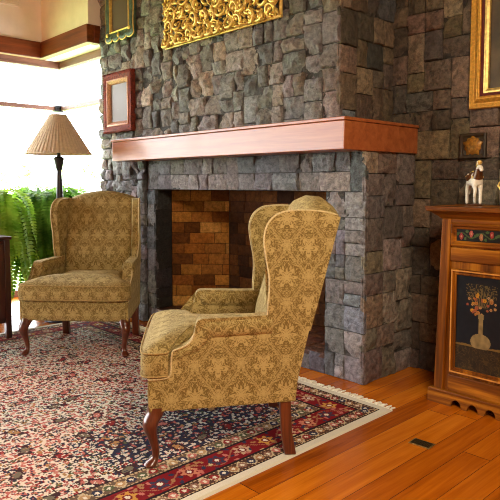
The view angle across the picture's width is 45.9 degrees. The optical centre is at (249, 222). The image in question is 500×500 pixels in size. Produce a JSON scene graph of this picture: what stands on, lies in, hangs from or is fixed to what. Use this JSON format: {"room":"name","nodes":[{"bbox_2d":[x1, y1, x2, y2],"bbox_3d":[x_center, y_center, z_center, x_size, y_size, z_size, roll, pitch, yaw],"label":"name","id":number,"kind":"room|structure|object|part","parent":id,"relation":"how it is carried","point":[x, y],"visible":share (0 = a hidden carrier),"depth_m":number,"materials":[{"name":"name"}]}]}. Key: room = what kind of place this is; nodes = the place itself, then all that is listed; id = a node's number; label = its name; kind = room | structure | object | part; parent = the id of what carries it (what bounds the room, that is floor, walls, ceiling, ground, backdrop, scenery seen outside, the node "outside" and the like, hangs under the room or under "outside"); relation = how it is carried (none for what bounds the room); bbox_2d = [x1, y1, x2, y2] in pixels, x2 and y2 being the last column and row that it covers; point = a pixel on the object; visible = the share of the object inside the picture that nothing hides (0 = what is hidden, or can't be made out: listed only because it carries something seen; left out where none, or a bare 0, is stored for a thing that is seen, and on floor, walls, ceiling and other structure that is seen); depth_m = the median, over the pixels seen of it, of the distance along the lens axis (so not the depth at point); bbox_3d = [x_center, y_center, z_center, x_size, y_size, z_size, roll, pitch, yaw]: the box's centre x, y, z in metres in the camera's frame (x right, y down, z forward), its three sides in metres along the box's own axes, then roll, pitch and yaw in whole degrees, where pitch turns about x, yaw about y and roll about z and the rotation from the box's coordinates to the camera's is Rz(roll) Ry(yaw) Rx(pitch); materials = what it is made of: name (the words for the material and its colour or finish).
{"room":"living room","nodes":[
{"label":"living room","id":0,"kind":"room"},
{"bbox_2d":[0,0,100,61],"bbox_3d":[-5.049,-0.768,3.160,9.250,3.550,1.370,-4,5,-43],"label":"wall","id":1,"kind":"structure","parent":0,"point":[36,20],"depth_m":5.99,"materials":[{"name":"beige paint"}]},
{"bbox_2d":[0,0,20,7],"bbox_3d":[-2.530,-2.282,5.868,0.500,0.170,0.012,-4,5,-43],"label":"air vent","id":2,"kind":"object","parent":1,"relation":"in","point":[1,1],"visible":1,"depth_m":5.98,"materials":[{"name":"beige paint"}]},
{"bbox_2d":[0,35,40,58],"bbox_3d":[-5.440,-1.615,3.210,8.825,0.167,0.080,-4,5,-43],"label":"trim","id":3,"kind":"structure","parent":1,"relation":"attached to","point":[12,46],"depth_m":6.05,"materials":[{"name":"brown wood"}]},
{"bbox_2d":[0,54,62,296],"bbox_3d":[-5.287,-0.308,3.702,8.700,2.560,0.090,-4,5,-43],"label":"window","id":4,"kind":"structure","parent":1,"relation":"in","point":[10,59],"depth_m":6.34,"materials":[{"name":"brown wood"}]},
{"bbox_3d":[-5.287,-1.076,3.650,8.700,0.044,0.060,-4,5,-43],"label":"rail","id":5,"kind":"part","parent":4,"relation":"part of","materials":[{"name":"brown wood"}]},
{"bbox_3d":[-5.287,-1.548,3.619,8.700,0.075,0.070,-4,5,-43],"label":"frame","id":6,"kind":"part","parent":4,"relation":"part of","materials":[{"name":"brown wood"}]},
{"bbox_2d":[39,24,93,59],"bbox_3d":[-1.854,-1.794,5.886,0.075,0.167,1.078,-4,5,-43],"label":"trim","id":7,"kind":"structure","parent":1,"relation":"attached to","point":[81,36],"depth_m":5.75,"materials":[{"name":"brown wood"}]},
{"bbox_2d":[59,49,100,111],"bbox_3d":[-1.696,-0.477,6.226,0.070,2.560,1.230,-4,5,-43],"label":"window","id":8,"kind":"structure","parent":1,"relation":"in","point":[95,55],"depth_m":6.21,"materials":[{"name":"brown wood"}]},
{"bbox_3d":[-1.696,-1.717,6.143,0.070,0.075,1.230,-4,5,-43],"label":"frame","id":9,"kind":"part","parent":8,"relation":"part of","materials":[{"name":"brown wood"}]},
{"bbox_3d":[-1.696,-1.245,6.174,0.060,0.044,1.230,-4,5,-43],"label":"rail","id":10,"kind":"part","parent":8,"relation":"part of","materials":[{"name":"white wood"}]},
{"bbox_2d":[91,25,99,44],"bbox_3d":[-1.461,-1.772,5.570,0.065,0.167,0.078,-4,5,-43],"label":"trim","id":11,"kind":"structure","parent":1,"relation":"attached to","point":[96,28],"depth_m":5.54,"materials":[{"name":"brown wood"}]},
{"bbox_2d":[0,297,499,499],"bbox_3d":[-2.620,1.194,0.882,9.700,0.060,8.000,-4,5,-43],"label":"floor","id":12,"kind":"structure","parent":0,"point":[374,460],"depth_m":2.64,"materials":[{"name":"brown wood"}]},
{"bbox_2d":[0,235,11,338],"bbox_3d":[-2.213,0.514,4.519,0.653,0.810,0.370,-4,5,-43],"label":"base cabinet","id":13,"kind":"object","parent":12,"relation":"on","point":[5,272],"visible":1,"depth_m":4.58,"materials":[{"name":"brown wood"}]},
{"bbox_3d":[-2.007,0.461,4.501,0.270,0.580,0.012,-4,5,-43],"label":"door frame","id":14,"kind":"part","parent":13,"relation":"part of","materials":[{"name":"brown wood"}]},
{"bbox_2d":[0,187,38,303],"bbox_3d":[-2.374,0.260,5.280,1.003,1.222,0.969,0,4,-4],"label":"potted fern","id":15,"kind":"object","parent":12,"relation":"on","point":[10,219],"visible":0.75,"depth_m":5.16,"materials":[{"name":"green plant"}]},
{"bbox_2d":[9,183,87,300],"bbox_3d":[-1.966,0.219,5.826,1.009,1.225,0.962,0,4,4],"label":"potted fern","id":16,"kind":"object","parent":12,"relation":"on","point":[42,201],"visible":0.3,"depth_m":5.47,"materials":[{"name":"green plant"}]},
{"bbox_2d":[24,114,91,322],"bbox_3d":[-1.687,-0.041,5.243,0.575,1.822,0.575,-4,5,-43],"label":"floor lamp","id":17,"kind":"object","parent":12,"relation":"on","point":[58,137],"visible":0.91,"depth_m":5.07,"materials":[{"name":"fabric"}]},
{"bbox_3d":[-1.687,-0.778,5.193,0.575,0.346,0.575,-4,5,-43],"label":"lamp shade","id":18,"kind":"part","parent":17,"relation":"part of","materials":[{"name":"fabric"}]},
{"bbox_2d":[0,321,394,499],"bbox_3d":[-1.567,1.007,3.102,3.611,0.016,3.095,-4,5,-43],"label":"rug","id":19,"kind":"object","parent":12,"relation":"on","point":[73,409],"visible":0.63,"depth_m":2.96,"materials":[{"name":"fabric"}]},
{"bbox_2d":[18,191,140,356],"bbox_3d":[-1.214,0.333,4.520,0.800,1.152,0.890,0,4,3],"label":"armchair","id":20,"kind":"object","parent":19,"relation":"on","point":[93,272],"visible":1,"depth_m":4.57,"materials":[{"name":"beige fabric"}]},
{"bbox_3d":[-1.592,0.801,4.194,0.101,0.262,0.080,-3,5,-42],"label":"leg","id":21,"kind":"part","parent":20,"relation":"part of","materials":[{"name":"brown wood"}]},
{"bbox_3d":[-1.536,0.467,4.499,0.075,0.393,0.713,1,4,10],"label":"arm","id":22,"kind":"part","parent":20,"relation":"part of","materials":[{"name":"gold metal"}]},
{"bbox_3d":[-1.487,0.743,4.772,0.052,0.300,0.072,0,4,3],"label":"leg","id":23,"kind":"part","parent":20,"relation":"part of","materials":[{"name":"brown wood"}]},
{"bbox_3d":[-1.219,0.598,4.453,0.745,0.143,0.657,0,4,3],"label":"seat rail","id":24,"kind":"part","parent":20,"relation":"part of","materials":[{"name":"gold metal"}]},
{"bbox_2d":[18,270,130,301],"bbox_3d":[-1.223,0.449,4.382,0.799,0.167,0.598,0,4,3],"label":"seat cushion","id":25,"kind":"object","parent":20,"relation":"on","point":[41,285],"depth_m":4.11,"materials":[{"name":"beige fabric"}]},
{"bbox_3d":[-1.200,0.190,4.779,0.555,0.902,0.349,0,4,3],"label":"backrest","id":26,"kind":"part","parent":20,"relation":"part of","materials":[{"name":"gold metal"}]},
{"bbox_3d":[-0.879,0.803,4.154,0.080,0.262,0.101,-3,5,-42],"label":"leg","id":27,"kind":"part","parent":20,"relation":"part of","materials":[{"name":"brown wood"}]},
{"bbox_3d":[-0.899,0.469,4.464,0.075,0.393,0.713,0,4,-3],"label":"arm","id":28,"kind":"part","parent":20,"relation":"part of","materials":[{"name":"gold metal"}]},
{"bbox_3d":[-0.918,0.745,4.740,0.052,0.300,0.072,0,4,3],"label":"leg","id":29,"kind":"part","parent":20,"relation":"part of","materials":[{"name":"brown wood"}]},
{"bbox_2d":[140,195,340,468],"bbox_3d":[-0.066,0.442,2.887,0.890,1.152,0.800,0,4,-5],"label":"armchair","id":30,"kind":"object","parent":19,"relation":"on","point":[224,347],"visible":1,"depth_m":2.57,"materials":[{"name":"beige fabric"}]},
{"bbox_3d":[-0.408,0.912,2.526,0.080,0.262,0.101,3,5,39],"label":"leg","id":31,"kind":"part","parent":30,"relation":"part of","materials":[{"name":"brown wood"}]},
{"bbox_2d":[140,309,240,378],"bbox_3d":[-0.211,0.549,2.880,0.598,0.167,0.799,0,4,-5],"label":"seat cushion","id":32,"kind":"object","parent":30,"relation":"on","point":[170,349],"depth_m":2.53,"materials":[{"name":"gold fabric"}]},
{"bbox_3d":[-0.143,0.554,3.208,0.713,0.393,0.075,0,4,1],"label":"arm","id":33,"kind":"part","parent":30,"relation":"part of","materials":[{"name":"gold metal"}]},
{"bbox_3d":[-0.084,0.596,2.574,0.713,0.393,0.075,-1,4,-12],"label":"arm","id":34,"kind":"part","parent":30,"relation":"part of","materials":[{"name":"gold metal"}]},
{"bbox_3d":[0.115,0.847,3.218,0.072,0.300,0.052,0,4,-5],"label":"leg","id":35,"kind":"part","parent":30,"relation":"part of","materials":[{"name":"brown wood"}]},
{"bbox_3d":[0.168,0.885,2.651,0.072,0.300,0.052,0,4,-5],"label":"leg","id":36,"kind":"part","parent":30,"relation":"part of","materials":[{"name":"brown wood"}]},
{"bbox_3d":[0.201,0.316,2.903,0.349,0.902,0.555,0,4,-5],"label":"backrest","id":37,"kind":"part","parent":30,"relation":"part of","materials":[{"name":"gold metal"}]},
{"bbox_2d":[98,0,418,384],"bbox_3d":[-0.166,-0.872,4.720,0.991,3.550,3.076,-4,5,-43],"label":"fireplace","id":38,"kind":"object","parent":12,"relation":"on","point":[290,107],"visible":0.71,"depth_m":3.91,"materials":[{"name":"stone"}]},
{"bbox_2d":[102,68,135,133],"bbox_3d":[-1.185,-1.088,5.318,0.047,0.539,0.489,-4,5,-43],"label":"wall mirror","id":39,"kind":"object","parent":38,"relation":"attached to","point":[119,115],"visible":1,"depth_m":5.31,"materials":[{"name":"red paint"}]},
{"bbox_3d":[-1.188,-1.087,5.315,0.032,0.419,0.369,-4,5,-43],"label":"frame","id":40,"kind":"part","parent":39,"relation":"part of","materials":[{"name":"brown wood"}]},
{"bbox_2d":[111,82,126,121],"bbox_3d":[-1.175,-1.088,5.327,0.008,0.345,0.295,-4,5,-43],"label":"mirror glass","id":41,"kind":"object","parent":39,"relation":"attached to","point":[118,89],"depth_m":5.33,"materials":[{"name":"white"}]},
{"bbox_2d":[105,0,136,43],"bbox_3d":[-1.159,-2.038,5.224,0.051,0.836,0.483,-4,5,-43],"label":"wall mirror","id":42,"kind":"object","parent":38,"relation":"attached to","point":[120,15],"visible":1,"depth_m":5.24,"materials":[{"name":"green paint"}]},
{"bbox_3d":[-1.159,-2.018,5.225,0.027,0.626,0.326,-4,5,-43],"label":"frame","id":43,"kind":"part","parent":42,"relation":"part of","materials":[{"name":"gold metal"}]},
{"bbox_2d":[112,0,127,31],"bbox_3d":[-1.147,-2.019,5.236,0.008,0.600,0.300,-4,5,-43],"label":"mirror glass","id":44,"kind":"object","parent":42,"relation":"attached to","point":[119,7],"depth_m":5.25,"materials":[{"name":"brown"}]},
{"bbox_2d":[161,0,282,49],"bbox_3d":[-0.254,-1.726,4.261,0.066,0.722,1.309,-4,5,-43],"label":"carving","id":45,"kind":"object","parent":38,"relation":"attached to","point":[238,9],"visible":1,"depth_m":4.31,"materials":[{"name":"gold metal"}]},
{"bbox_2d":[408,438,434,448],"bbox_3d":[0.807,1.034,2.770,0.104,0.007,0.068,4,5,43],"label":"floor vent","id":46,"kind":"object","parent":12,"relation":"on","point":[415,441],"visible":1,"depth_m":2.76,"materials":[{"name":"black metal"}]},
{"bbox_2d":[425,204,499,420],"bbox_3d":[1.476,0.466,3.094,0.471,1.096,0.994,-4,5,-43],"label":"base cabinet","id":47,"kind":"object","parent":12,"relation":"on","point":[467,353],"visible":1,"depth_m":3.14,"materials":[{"name":"brown wood"}]},
{"bbox_3d":[1.334,0.948,2.992,0.030,0.016,0.936,-4,5,-43],"label":"plinth moulding","id":48,"kind":"part","parent":47,"relation":"part of","materials":[{"name":"brown wood"}]},
{"bbox_3d":[1.340,0.894,2.994,0.014,0.095,0.724,-4,5,-43],"label":"rail","id":49,"kind":"part","parent":47,"relation":"part of","materials":[{"name":"brown wood"}]},
{"bbox_2d":[465,160,483,205],"bbox_3d":[1.255,-0.223,3.286,0.078,0.252,0.214,0,4,3],"label":"horse figurine","id":50,"kind":"object","parent":47,"relation":"on","point":[474,179],"visible":1,"depth_m":3.24,"materials":[{"name":"white ceramic"}]},
{"bbox_3d":[1.210,0.539,3.099,0.016,0.570,0.340,-4,5,-43],"label":"door frame","id":51,"kind":"part","parent":47,"relation":"part of","materials":[{"name":"brown wood"}]},
{"bbox_3d":[1.340,0.186,2.947,0.014,0.075,0.724,-4,5,-43],"label":"rail","id":52,"kind":"part","parent":47,"relation":"part of","materials":[{"name":"brown wood"}]},
{"bbox_3d":[1.340,0.006,2.935,0.014,0.025,0.724,-4,5,-43],"label":"rail","id":53,"kind":"part","parent":47,"relation":"part of","materials":[{"name":"brown wood"}]},
{"bbox_3d":[1.208,0.070,3.071,0.022,0.125,0.348,-4,5,-43],"label":"drawer frame","id":54,"kind":"part","parent":47,"relation":"part of","materials":[{"name":"brown wood"}]},
{"bbox_3d":[1.215,0.539,3.103,0.006,0.510,0.280,-4,5,-43],"label":"painted panel","id":55,"kind":"part","parent":47,"relation":"part of","materials":[{"name":"black paint"}]},
{"bbox_3d":[1.213,0.070,3.076,0.006,0.066,0.288,-4,5,-43],"label":"painted panel","id":56,"kind":"part","parent":47,"relation":"part of","materials":[{"name":"paint"}]},
{"bbox_2d":[391,0,499,371],"bbox_3d":[2.305,-0.733,2.639,0.244,3.550,3.800,-4,5,-43],"label":"wall","id":57,"kind":"structure","parent":0,"point":[431,65],"depth_m":3.74,"materials":[{"name":"stone"}]},
{"bbox_2d":[459,132,486,158],"bbox_3d":[1.331,-0.462,3.527,0.026,0.150,0.165,-4,5,-43],"label":"wall plaque","id":58,"kind":"object","parent":57,"relation":"attached to","point":[471,145],"visible":1,"depth_m":3.52,"materials":[{"name":"tile"}]},
{"bbox_2d":[469,0,499,109],"bbox_3d":[1.575,-1.157,3.206,0.049,1.000,0.780,-4,5,-43],"label":"framed painting","id":59,"kind":"object","parent":57,"relation":"attached to","point":[484,81],"visible":1,"depth_m":3.43,"materials":[{"name":"gold metal"}]},
{"bbox_3d":[1.578,-1.157,3.209,0.026,0.828,0.608,-4,5,-43],"label":"frame","id":60,"kind":"part","parent":59,"relation":"part of","materials":[{"name":"gold metal"}]},
{"label":"outside","id":61,"kind":"structure","parent":0,"visible":0},
{"bbox_2d":[12,267,30,289],"bbox_3d":[-10.328,0.253,16.732,46.000,0.200,25.700,-4,5,-43],"label":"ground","id":62,"kind":"structure","parent":61,"point":[17,281],"depth_m":7.66,"materials":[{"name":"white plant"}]},
{"bbox_2d":[9,156,99,189],"bbox_3d":[-2.939,-0.200,9.238,1.052,1.711,1.333,1,4,9],"label":"plant","id":63,"kind":"object","parent":62,"relation":"on","point":[90,164],"visible":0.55,"depth_m":8.83,"materials":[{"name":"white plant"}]}
]}

